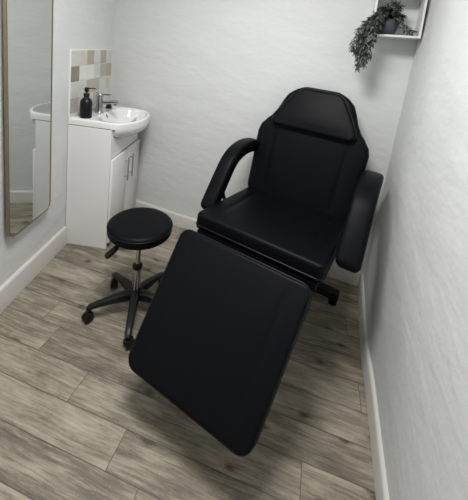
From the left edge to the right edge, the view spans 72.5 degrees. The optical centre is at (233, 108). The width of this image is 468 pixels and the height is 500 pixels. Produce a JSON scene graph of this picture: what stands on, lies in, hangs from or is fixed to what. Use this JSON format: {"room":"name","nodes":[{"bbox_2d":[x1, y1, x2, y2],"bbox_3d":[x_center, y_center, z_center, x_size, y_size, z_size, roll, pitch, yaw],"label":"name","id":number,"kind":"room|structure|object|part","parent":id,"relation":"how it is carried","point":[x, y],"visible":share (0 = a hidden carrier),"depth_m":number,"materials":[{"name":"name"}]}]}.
{"room":"beauty treatment room","nodes":[
{"label":"beauty treatment room","id":0,"kind":"room"},
{"bbox_2d":[0,0,115,285],"bbox_3d":[-1.138,-0.021,0.666,0.120,2.400,3.854,8,11,2],"label":"wall","id":1,"kind":"structure","parent":0,"point":[77,24],"depth_m":1.90,"materials":[{"name":"paint"}]},
{"bbox_2d":[3,0,53,236],"bbox_3d":[-1.012,-0.136,1.569,0.039,1.532,0.324,8,11,2],"label":"wall mirror","id":2,"kind":"object","parent":1,"relation":"attached to","point":[27,24],"visible":1,"depth_m":1.57,"materials":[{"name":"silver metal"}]},
{"bbox_2d":[0,226,66,313],"bbox_3d":[-1.228,1.151,0.573,0.018,0.132,3.222,8,11,2],"label":"baseboard","id":3,"kind":"structure","parent":1,"relation":"attached to","point":[24,275],"depth_m":1.80,"materials":[{"name":"white wood"}]},
{"bbox_2d":[68,49,111,117],"bbox_3d":[-0.995,-0.206,2.248,0.010,0.426,0.576,8,11,2],"label":"tile backsplash","id":4,"kind":"structure","parent":1,"relation":"attached to","point":[91,68],"depth_m":2.16,"materials":[{"name":"white tile"}]},
{"bbox_2d":[0,225,375,499],"bbox_3d":[-0.245,1.333,0.891,2.232,0.100,4.026,7,11,0],"label":"floor","id":5,"kind":"structure","parent":0,"point":[77,423],"depth_m":1.26,"materials":[{"name":"laminate"}]},
{"bbox_2d":[66,117,139,248],"bbox_3d":[-0.919,0.480,2.332,0.332,0.836,0.500,8,11,2],"label":"vanity cabinet","id":6,"kind":"object","parent":5,"relation":"on","point":[102,168],"visible":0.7,"depth_m":2.11,"materials":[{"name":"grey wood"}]},
{"bbox_2d":[68,104,149,137],"bbox_3d":[-0.826,0.100,2.260,0.422,0.132,0.512,8,11,2],"label":"washbasin","id":7,"kind":"object","parent":6,"relation":"in","point":[118,119],"visible":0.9,"depth_m":2.15,"materials":[{"name":"white ceramic"}]},
{"bbox_2d":[79,87,95,118],"bbox_3d":[-0.944,-0.043,2.050,0.077,0.197,0.090,8,11,2],"label":"soap dispenser","id":8,"kind":"object","parent":7,"relation":"on","point":[86,104],"visible":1,"depth_m":2.02,"materials":[{"name":"black glass"}]},
{"bbox_2d":[79,96,92,118],"bbox_3d":[-0.949,-0.015,2.047,0.074,0.142,0.074,8,11,2],"label":"bottle","id":9,"kind":"object","parent":8,"relation":"attached to","point":[86,104],"depth_m":2.02,"materials":[{"name":"black glass"}]},
{"bbox_2d":[95,93,117,112],"bbox_3d":[-0.886,-0.038,2.215,0.156,0.139,0.060,8,11,2],"label":"mixer tap","id":10,"kind":"object","parent":7,"relation":"on","point":[100,101],"visible":1,"depth_m":2.20,"materials":[{"name":"silver metal"}]},
{"bbox_3d":[-0.898,-0.096,2.204,0.105,0.025,0.049,8,11,2],"label":"lever","id":11,"kind":"part","parent":10,"relation":"part of","materials":[{"name":"silver metal"}]},
{"bbox_3d":[-0.866,-0.045,2.212,0.118,0.043,0.033,8,11,2],"label":"spout","id":12,"kind":"part","parent":10,"relation":"part of","materials":[{"name":"silver metal"}]},
{"bbox_3d":[-0.812,0.596,2.220,0.017,0.592,0.247,8,11,2],"label":"door","id":13,"kind":"part","parent":6,"relation":"part of","materials":[{"name":"white wood"}]},
{"bbox_3d":[-0.763,0.424,2.269,0.032,0.172,0.011,8,11,2],"label":"handle","id":14,"kind":"part","parent":6,"relation":"part of","materials":[{"name":"silver metal"}]},
{"bbox_3d":[-0.758,0.409,2.352,0.032,0.172,0.011,8,11,2],"label":"handle","id":15,"kind":"part","parent":6,"relation":"part of","materials":[{"name":"silver metal"}]},
{"bbox_3d":[-0.798,0.549,2.465,0.017,0.592,0.247,8,11,2],"label":"door","id":16,"kind":"part","parent":6,"relation":"part of","materials":[{"name":"white wood"}]},
{"bbox_2d":[81,207,172,349],"bbox_3d":[-0.495,0.825,1.665,0.482,0.529,0.474,7,11,0],"label":"stool","id":17,"kind":"object","parent":5,"relation":"on","point":[138,229],"visible":0.85,"depth_m":1.61,"materials":[{"name":"black leather"}]},
{"bbox_3d":[-0.475,0.597,1.622,0.320,0.064,0.320,7,11,0],"label":"seat","id":18,"kind":"part","parent":17,"relation":"part of","materials":[{"name":"black leather"}]},
{"bbox_2d":[128,87,383,456],"bbox_3d":[0.199,0.561,1.550,0.818,1.257,1.269,13,13,28],"label":"chair","id":19,"kind":"object","parent":5,"relation":"on","point":[218,333],"visible":1,"depth_m":1.33,"materials":[{"name":"black leather"}]},
{"bbox_3d":[0.003,0.362,1.888,0.086,0.336,0.559,13,13,28],"label":"armrest","id":20,"kind":"part","parent":19,"relation":"part of","materials":[{"name":"black leather"}]},
{"bbox_3d":[0.217,0.591,1.638,0.623,0.140,0.579,13,13,28],"label":"seat","id":21,"kind":"part","parent":19,"relation":"part of","materials":[{"name":"black leather"}]},
{"bbox_3d":[0.451,0.241,1.934,0.674,0.717,0.288,13,13,28],"label":"backrest","id":22,"kind":"part","parent":19,"relation":"part of","materials":[{"name":"black leather"}]},
{"bbox_2d":[272,89,355,141],"bbox_3d":[0.482,0.019,1.892,0.507,0.249,0.111,13,13,28],"label":"headrest pillow","id":23,"kind":"object","parent":19,"relation":"on","point":[321,114],"depth_m":1.87,"materials":[{"name":"black leather"}]},
{"bbox_3d":[0.625,0.508,1.554,0.108,0.336,0.559,13,13,28],"label":"armrest","id":24,"kind":"part","parent":19,"relation":"part of","materials":[{"name":"black leather"}]},
{"bbox_2d":[111,0,417,282],"bbox_3d":[0.030,-0.190,2.273,2.104,2.400,0.130,11,12,18],"label":"wall","id":25,"kind":"structure","parent":0,"point":[207,74],"depth_m":2.23,"materials":[{"name":"paint"}]},
{"bbox_2d":[135,200,359,285],"bbox_3d":[-0.136,0.938,2.432,2.063,0.100,0.026,11,12,18],"label":"baseboard","id":26,"kind":"structure","parent":25,"relation":"attached to","point":[336,272],"depth_m":2.48,"materials":[{"name":"white wood"}]},
{"bbox_2d":[373,0,427,39],"bbox_3d":[0.899,-0.513,1.759,0.255,0.248,0.150,11,12,18],"label":"box shelf","id":27,"kind":"object","parent":25,"relation":"attached to","point":[415,10],"visible":0.52,"depth_m":1.79,"materials":[{"name":"white laminate"}]},
{"bbox_3d":[0.788,-0.529,1.793,0.011,0.216,0.144,8,11,18],"label":"panel","id":28,"kind":"part","parent":27,"relation":"part of","materials":[{"name":"white laminate"}]},
{"bbox_2d":[348,0,417,72],"bbox_3d":[0.800,-0.393,1.754,0.347,0.414,0.173,6,11,-8],"label":"trailing plant","id":29,"kind":"object","parent":27,"relation":"in","point":[384,20],"visible":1,"depth_m":1.71,"materials":[{"name":"green plant"}]},
{"bbox_3d":[0.848,-0.455,1.774,0.118,0.080,0.118,11,12,18],"label":"pot","id":30,"kind":"part","parent":29,"relation":"part of","materials":[{"name":"grey ceramic"}]},
{"bbox_3d":[0.888,-0.402,1.777,0.245,0.011,0.144,8,11,18],"label":"panel","id":31,"kind":"part","parent":27,"relation":"part of","materials":[{"name":"white laminate"}]},
{"bbox_3d":[1.008,-0.497,1.719,0.011,0.216,0.144,8,11,18],"label":"panel","id":32,"kind":"part","parent":27,"relation":"part of","materials":[{"name":"white laminate"}]},
{"bbox_2d":[364,0,467,499],"bbox_3d":[0.688,0.278,0.339,0.337,2.400,3.208,9,11,8],"label":"wall","id":33,"kind":"structure","parent":0,"point":[416,269],"depth_m":1.10,"materials":[{"name":"paint"}]},
{"bbox_2d":[358,273,388,499],"bbox_3d":[0.479,1.387,0.570,0.235,0.098,3.213,9,11,8],"label":"baseboard","id":34,"kind":"structure","parent":33,"relation":"attached to","point":[378,462],"depth_m":1.32,"materials":[{"name":"white wood"}]}
]}

